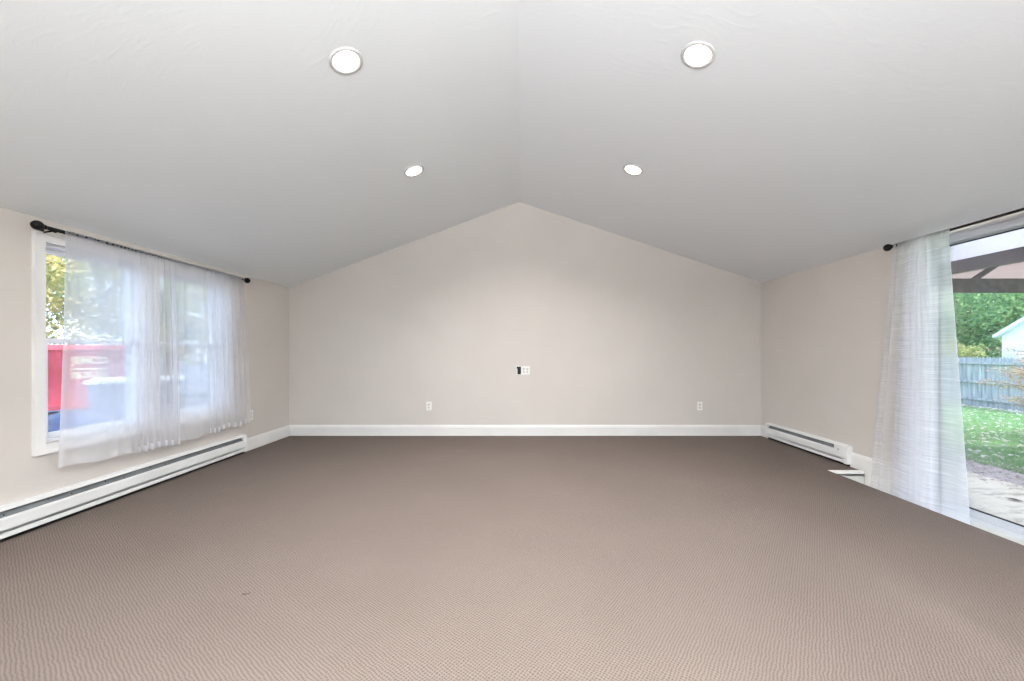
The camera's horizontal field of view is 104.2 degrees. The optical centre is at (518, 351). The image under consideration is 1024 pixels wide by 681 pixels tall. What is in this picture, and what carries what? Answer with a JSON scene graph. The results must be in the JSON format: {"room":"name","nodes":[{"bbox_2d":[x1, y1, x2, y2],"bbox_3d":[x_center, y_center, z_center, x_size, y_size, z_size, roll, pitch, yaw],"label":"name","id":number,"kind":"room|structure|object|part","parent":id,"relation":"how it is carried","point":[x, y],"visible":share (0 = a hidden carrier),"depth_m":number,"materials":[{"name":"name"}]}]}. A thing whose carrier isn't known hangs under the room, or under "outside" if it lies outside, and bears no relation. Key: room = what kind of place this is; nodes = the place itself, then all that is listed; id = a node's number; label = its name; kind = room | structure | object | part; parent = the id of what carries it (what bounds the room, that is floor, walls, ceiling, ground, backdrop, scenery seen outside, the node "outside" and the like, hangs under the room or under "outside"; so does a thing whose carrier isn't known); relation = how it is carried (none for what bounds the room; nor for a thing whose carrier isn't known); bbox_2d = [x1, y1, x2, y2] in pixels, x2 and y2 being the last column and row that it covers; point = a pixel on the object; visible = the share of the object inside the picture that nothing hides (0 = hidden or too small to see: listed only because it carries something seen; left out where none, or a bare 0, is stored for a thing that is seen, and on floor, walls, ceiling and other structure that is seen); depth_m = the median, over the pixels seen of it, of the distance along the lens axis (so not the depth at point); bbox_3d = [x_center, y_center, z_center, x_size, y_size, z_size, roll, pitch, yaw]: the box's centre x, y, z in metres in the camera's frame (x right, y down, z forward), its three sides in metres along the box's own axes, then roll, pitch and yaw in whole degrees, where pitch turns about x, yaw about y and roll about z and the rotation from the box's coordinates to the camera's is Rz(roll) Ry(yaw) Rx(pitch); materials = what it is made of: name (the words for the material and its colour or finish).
{"room":"empty living room","nodes":[
{"label":"empty living room","id":0,"kind":"room"},
{"bbox_2d":[46,254,64,344],"bbox_3d":[-17.381,-2.962,13.647,7.520,9.179,7.408,0,0,-40],"label":"autumn tree","id":1,"kind":"object","parent":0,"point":[55,266],"visible":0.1,"depth_m":13.04,"materials":[{"name":"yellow plant"}]},
{"bbox_2d":[0,207,288,505],"bbox_3d":[-3.180,0.220,1.387,0.160,2.214,7.973,0,0,0],"label":"wall","id":2,"kind":"structure","parent":0,"point":[22,475],"depth_m":2.61,"materials":[{"name":"paint"}]},
{"bbox_2d":[32,230,64,456],"bbox_3d":[-3.088,-0.057,3.397,0.024,1.443,1.729,0,0,0],"label":"trim","id":3,"kind":"structure","parent":2,"relation":"attached to","point":[39,239],"depth_m":2.56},
{"bbox_2d":[46,243,64,441],"bbox_3d":[-3.172,-0.060,2.950,0.105,1.315,0.700,0,0,0],"label":"window","id":4,"kind":"structure","parent":2,"relation":"in","point":[51,249],"depth_m":2.67,"materials":[{"name":"white plastic"}]},
{"bbox_3d":[-3.158,0.242,2.950,0.035,0.666,0.656,0,0,0],"label":"sash","id":5,"kind":"part","parent":4,"relation":"part of","materials":[{"name":"white plastic"}]},
{"bbox_3d":[-3.197,-0.377,2.950,0.035,0.638,0.656,0,0,0],"label":"sash","id":6,"kind":"part","parent":4,"relation":"part of","materials":[{"name":"white plastic"}]},
{"bbox_2d":[0,434,247,541],"bbox_3d":[-3.066,1.022,2.527,0.068,0.208,3.855,0,0,0],"label":"baseboard heater","id":7,"kind":"object","parent":2,"relation":"attached to","point":[20,517],"visible":1,"depth_m":2.93,"materials":[{"name":"metal"}]},
{"bbox_2d":[30,220,250,282],"bbox_3d":[-3.038,-0.776,3.445,0.126,0.090,1.980,0,0,0],"label":"curtain rod","id":8,"kind":"object","parent":2,"relation":"attached to","point":[35,224],"visible":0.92,"depth_m":2.55,"materials":[{"name":"black metal"}]},
{"bbox_2d":[58,229,179,467],"bbox_3d":[-2.982,-0.001,3.022,0.079,1.621,0.887,0,0,0],"label":"sheer curtain","id":9,"kind":"object","parent":8,"relation":"hanging from","point":[117,390],"visible":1,"depth_m":2.94,"materials":[{"name":"fabric"}]},
{"bbox_2d":[170,258,250,442],"bbox_3d":[-2.981,-0.006,3.912,0.080,1.610,0.980,0,0,0],"label":"sheer curtain","id":10,"kind":"object","parent":8,"relation":"hanging from","point":[209,304],"visible":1,"depth_m":3.83,"materials":[{"name":"fabric"}]},
{"bbox_2d":[246,425,289,451],"bbox_3d":[-3.092,1.055,4.917,0.016,0.144,0.913,0,0,0],"label":"baseboard","id":11,"kind":"structure","parent":2,"relation":"attached to","point":[265,438],"depth_m":4.90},
{"bbox_2d":[0,0,1023,287],"bbox_3d":[0.115,-1.516,1.387,6.750,1.418,8.293,0,0,0],"label":"ceiling","id":12,"kind":"structure","parent":0,"point":[222,134],"depth_m":2.51,"materials":[{"name":"white paint"}]},
{"bbox_2d":[329,47,362,74],"bbox_3d":[-0.984,-1.654,2.266,0.180,0.072,0.188,0,0,25],"label":"recessed light","id":13,"kind":"object","parent":12,"relation":"in","point":[343,60],"visible":1,"depth_m":2.26,"materials":[{"name":"plastic"}]},
{"bbox_2d":[404,165,423,176],"bbox_3d":[-0.964,-1.662,3.660,0.180,0.072,0.188,0,0,25],"label":"recessed light","id":14,"kind":"object","parent":12,"relation":"in","point":[415,170],"visible":1,"depth_m":3.65,"materials":[{"name":"plastic"}]},
{"bbox_2d":[623,164,642,175],"bbox_3d":[1.048,-1.673,3.660,0.185,0.065,0.185,0,0,43],"label":"recessed light","id":15,"kind":"object","parent":12,"relation":"in","point":[631,169],"visible":1,"depth_m":3.65,"materials":[{"name":"plastic"}]},
{"bbox_2d":[681,41,715,68],"bbox_3d":[1.016,-1.684,2.261,0.185,0.065,0.185,0,0,43],"label":"recessed light","id":16,"kind":"object","parent":12,"relation":"in","point":[696,54],"visible":1,"depth_m":2.25,"materials":[{"name":"plastic"}]},
{"bbox_2d":[0,436,1023,680],"bbox_3d":[0.085,1.145,1.387,6.690,0.035,8.293,0,0,0],"label":"floor","id":17,"kind":"structure","parent":0,"point":[359,558],"depth_m":2.04,"materials":[{"name":"carpet"}]},
{"bbox_2d":[289,202,760,424],"bbox_3d":[0.085,-0.359,5.453,6.690,3.372,0.160,0,0,0],"label":"wall","id":18,"kind":"structure","parent":0,"point":[609,328],"depth_m":5.37,"materials":[{"name":"paint"}]},
{"bbox_2d":[426,402,430,409],"bbox_3d":[-1.215,0.729,5.369,0.070,0.115,0.009,0,0,0],"label":"wall outlet","id":19,"kind":"object","parent":18,"relation":"attached to","point":[428,404],"visible":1,"depth_m":5.37,"materials":[{"name":"plastic"}]},
{"bbox_2d":[516,366,520,374],"bbox_3d":[-0.001,0.249,5.370,0.068,0.116,0.006,0,0,0],"label":"cable opening","id":20,"kind":"object","parent":18,"relation":"attached to","point":[517,367],"visible":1,"depth_m":5.37,"materials":[{"name":"black plastic"}]},
{"bbox_2d":[289,425,760,435],"bbox_3d":[0.085,1.055,5.365,6.370,0.144,0.016,0,0,0],"label":"baseboard","id":21,"kind":"structure","parent":18,"relation":"attached to","point":[295,430],"depth_m":5.36,"materials":[{"name":"white wood"}]},
{"bbox_2d":[521,366,529,374],"bbox_3d":[0.087,0.249,5.369,0.116,0.115,0.009,0,0,0],"label":"wall outlet","id":22,"kind":"object","parent":18,"relation":"attached to","point":[525,370],"visible":1,"depth_m":5.37,"materials":[{"name":"plastic"}]},
{"bbox_2d":[697,402,701,409],"bbox_3d":[2.437,0.729,5.369,0.070,0.115,0.009,0,0,0],"label":"wall outlet","id":23,"kind":"object","parent":18,"relation":"attached to","point":[699,404],"visible":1,"depth_m":5.37,"materials":[{"name":"plastic"}]},
{"bbox_2d":[761,207,1023,483],"bbox_3d":[3.380,0.210,1.387,0.220,2.334,7.973,0,0,0],"label":"wall","id":24,"kind":"structure","parent":0,"point":[823,326],"depth_m":4.22,"materials":[{"name":"paint"}]},
{"bbox_2d":[765,422,851,466],"bbox_3d":[3.242,1.022,4.550,0.056,0.207,1.290,0,0,0],"label":"baseboard heater","id":25,"kind":"object","parent":24,"relation":"attached to","point":[829,449],"visible":1,"depth_m":4.40,"materials":[{"name":"metal"}]},
{"bbox_3d":[3.227,1.018,4.550,0.018,0.073,1.220,0,0,0],"label":"panel","id":26,"kind":"part","parent":25,"relation":"part of","materials":[{"name":"metal"}]},
{"bbox_2d":[761,425,871,473],"bbox_3d":[3.262,1.055,4.346,0.016,0.144,2.053,0,0,0],"label":"baseboard","id":27,"kind":"structure","parent":24,"relation":"attached to","point":[860,462],"depth_m":3.81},
{"bbox_2d":[828,470,863,473],"bbox_3d":[3.096,1.137,3.771,0.313,0.025,0.042,0,0,0],"label":"trim","id":28,"kind":"structure","parent":24,"relation":"attached to","point":[833,471],"depth_m":3.75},
{"bbox_2d":[841,475,863,483],"bbox_3d":[3.140,1.210,3.780,0.400,0.075,0.020,0,0,0],"label":"trim","id":29,"kind":"structure","parent":24,"relation":"attached to","point":[859,478],"depth_m":3.77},
{"bbox_2d":[865,472,870,485],"bbox_3d":[3.264,1.188,3.534,0.012,0.120,0.429,0,0,0],"label":"trim","id":30,"kind":"structure","parent":24,"relation":"attached to","point":[867,475],"depth_m":3.72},
{"bbox_2d":[883,208,1023,250],"bbox_3d":[3.208,-0.884,2.268,0.126,0.090,2.385,0,0,0],"label":"curtain rod","id":31,"kind":"object","parent":24,"relation":"attached to","point":[887,247],"visible":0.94,"depth_m":2.75,"materials":[{"name":"black metal"}]},
{"bbox_2d":[870,228,969,524],"bbox_3d":[3.150,0.155,3.171,0.114,2.141,0.795,0,0,5],"label":"sheer curtain","id":32,"kind":"object","parent":31,"relation":"hanging from","point":[919,458],"visible":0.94,"depth_m":3.08,"materials":[{"name":"fabric"}]},
{"bbox_2d":[949,216,1023,539],"bbox_3d":[3.385,0.172,2.360,0.150,2.151,1.880,0,0,0],"label":"door","id":33,"kind":"structure","parent":24,"relation":"in","point":[1005,526],"depth_m":2.83,"materials":[{"name":"plastic"}]},
{"bbox_3d":[3.400,0.172,2.360,0.120,2.151,1.880,0,0,0],"label":"frame","id":34,"kind":"part","parent":33,"relation":"part of","materials":[{"name":"plastic"}]},
{"bbox_2d":[949,211,1023,235],"bbox_3d":[3.304,0.168,2.360,0.072,2.169,1.904,0,0,0],"label":"trim","id":35,"kind":"structure","parent":24,"relation":"attached to","point":[1021,213],"depth_m":2.80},
{"bbox_3d":[0.085,1.312,1.387,6.690,0.119,8.293,0,0,0],"label":"floor","id":36,"kind":"structure","parent":0,"visible":0},
{"bbox_2d":[867,485,1023,544],"bbox_3d":[3.132,1.250,2.460,0.425,0.004,2.660,0,0,0],"label":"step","id":37,"kind":"structure","parent":36,"relation":"on","point":[1014,539],"depth_m":2.74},
{"label":"outside","id":38,"kind":"structure","parent":0,"visible":0},
{"bbox_3d":[-31.630,1.727,23.000,56.740,0.400,74.000,0,0,0],"label":"driveway","id":39,"kind":"object","parent":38,"visible":0},
{"bbox_2d":[48,410,60,431],"bbox_3d":[-5.981,1.147,5.359,1.533,0.761,0.890,0,0,0],"label":"tarp","id":40,"kind":"object","parent":39,"relation":"on","point":[53,419],"visible":0.06,"depth_m":5.10,"materials":[{"name":"plastic"}]},
{"bbox_2d":[48,345,62,410],"bbox_3d":[-12.312,0.677,10.268,4.320,1.700,2.570,0,0,-40],"label":"dumpster","id":41,"kind":"object","parent":39,"relation":"on","point":[55,352],"visible":0.02,"depth_m":9.62,"materials":[{"name":"red metal"}]},
{"bbox_3d":[-11.518,1.347,9.322,4.240,0.120,0.100,0,0,-40],"label":"rail","id":42,"kind":"part","parent":41,"relation":"part of","materials":[{"name":"red metal"}]},
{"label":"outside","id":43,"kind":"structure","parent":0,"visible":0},
{"bbox_2d":[962,405,1023,473],"bbox_3d":[32.400,2.717,23.000,55.200,2.820,74.000,0,0,0],"label":"lawn","id":44,"kind":"structure","parent":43,"point":[963,407],"depth_m":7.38,"materials":[{"name":"plant"}]},
{"bbox_2d":[957,339,988,358],"bbox_3d":[17.129,0.697,16.377,1.872,2.661,4.025,0,0,13],"label":"shrub","id":45,"kind":"object","parent":44,"relation":"on","point":[973,351],"visible":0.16,"depth_m":14.87,"materials":[{"name":"green plant"}]},
{"bbox_2d":[950,229,1023,292],"bbox_3d":[6.655,0.168,1.850,6.290,2.819,10.900,0,0,0],"label":"patio cover","id":46,"kind":"object","parent":44,"relation":"on","point":[993,264],"visible":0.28,"depth_m":4.93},
{"bbox_3d":[4.800,-1.194,1.075,1.600,0.062,9.350,0,0,0],"label":"panel","id":47,"kind":"part","parent":46,"relation":"part of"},
{"bbox_3d":[7.700,-1.188,1.850,4.200,0.045,10.900,0,0,0],"label":"panel","id":48,"kind":"part","parent":46,"relation":"part of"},
{"bbox_2d":[953,293,1023,358],"bbox_3d":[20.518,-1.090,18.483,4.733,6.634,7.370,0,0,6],"label":"broadleaf tree","id":49,"kind":"object","parent":44,"relation":"on","point":[978,322],"visible":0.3,"depth_m":17.00,"materials":[{"name":"green plant"}]},
{"bbox_2d":[954,293,1023,333],"bbox_3d":[23.924,-1.540,17.886,5.539,7.534,7.448,0,0,10],"label":"broadleaf tree","id":50,"kind":"object","parent":44,"relation":"on","point":[969,293],"visible":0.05,"depth_m":18.80,"materials":[{"name":"green plant"}]},
{"bbox_2d":[958,356,1023,410],"bbox_3d":[14.977,1.016,15.004,0.105,1.762,14.008,0,0,0],"label":"fence","id":51,"kind":"object","parent":44,"relation":"on","point":[973,393],"visible":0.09,"depth_m":12.71,"materials":[{"name":"grey wood"}]},
{"bbox_3d":[14.963,0.357,15.000,0.075,0.080,14.000,0,0,0],"label":"rail","id":52,"kind":"part","parent":51,"relation":"part of","materials":[{"name":"grey wood"}]},
{"bbox_3d":[14.963,0.967,15.000,0.075,0.080,14.000,0,0,0],"label":"rail","id":53,"kind":"part","parent":51,"relation":"part of","materials":[{"name":"grey wood"}]},
{"bbox_3d":[14.963,1.527,15.000,0.075,0.080,14.000,0,0,0],"label":"rail","id":54,"kind":"part","parent":51,"relation":"part of","materials":[{"name":"grey wood"}]},
{"bbox_2d":[961,404,1023,521],"bbox_3d":[10.195,1.526,7.636,17.051,0.570,3.983,0,0,-45],"label":"fallen leaves","id":55,"kind":"object","parent":44,"relation":"on","point":[1010,474],"visible":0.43,"depth_m":4.48,"materials":[{"name":"green plant"}]},
{"bbox_2d":[967,463,1023,483],"bbox_3d":[5.100,1.383,3.000,0.640,0.188,22.000,0,0,0],"label":"gravel bed","id":56,"kind":"object","parent":44,"relation":"on","point":[981,463],"depth_m":4.23,"materials":[{"name":"grey gravel"}]},
{"bbox_2d":[976,345,1023,407],"bbox_3d":[9.294,0.700,6.918,2.185,1.671,2.251,0,0,22],"label":"maple","id":57,"kind":"object","parent":44,"relation":"on","point":[1019,372],"visible":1,"depth_m":7.21,"materials":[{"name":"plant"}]},
{"bbox_2d":[992,317,1023,358],"bbox_3d":[19.490,-0.133,12.600,3.420,4.120,4.720,0,0,0],"label":"garden shed","id":58,"kind":"object","parent":44,"relation":"on","point":[1012,335],"visible":0.39,"depth_m":14.48,"materials":[{"name":"white"}]},
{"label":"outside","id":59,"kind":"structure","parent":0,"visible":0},
{"bbox_2d":[966,471,1023,524],"bbox_3d":[4.145,1.452,3.000,1.310,0.350,22.000,0,0,0],"label":"patio","id":60,"kind":"structure","parent":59,"point":[989,497],"depth_m":3.50,"materials":[{"name":"concrete"}]}
]}

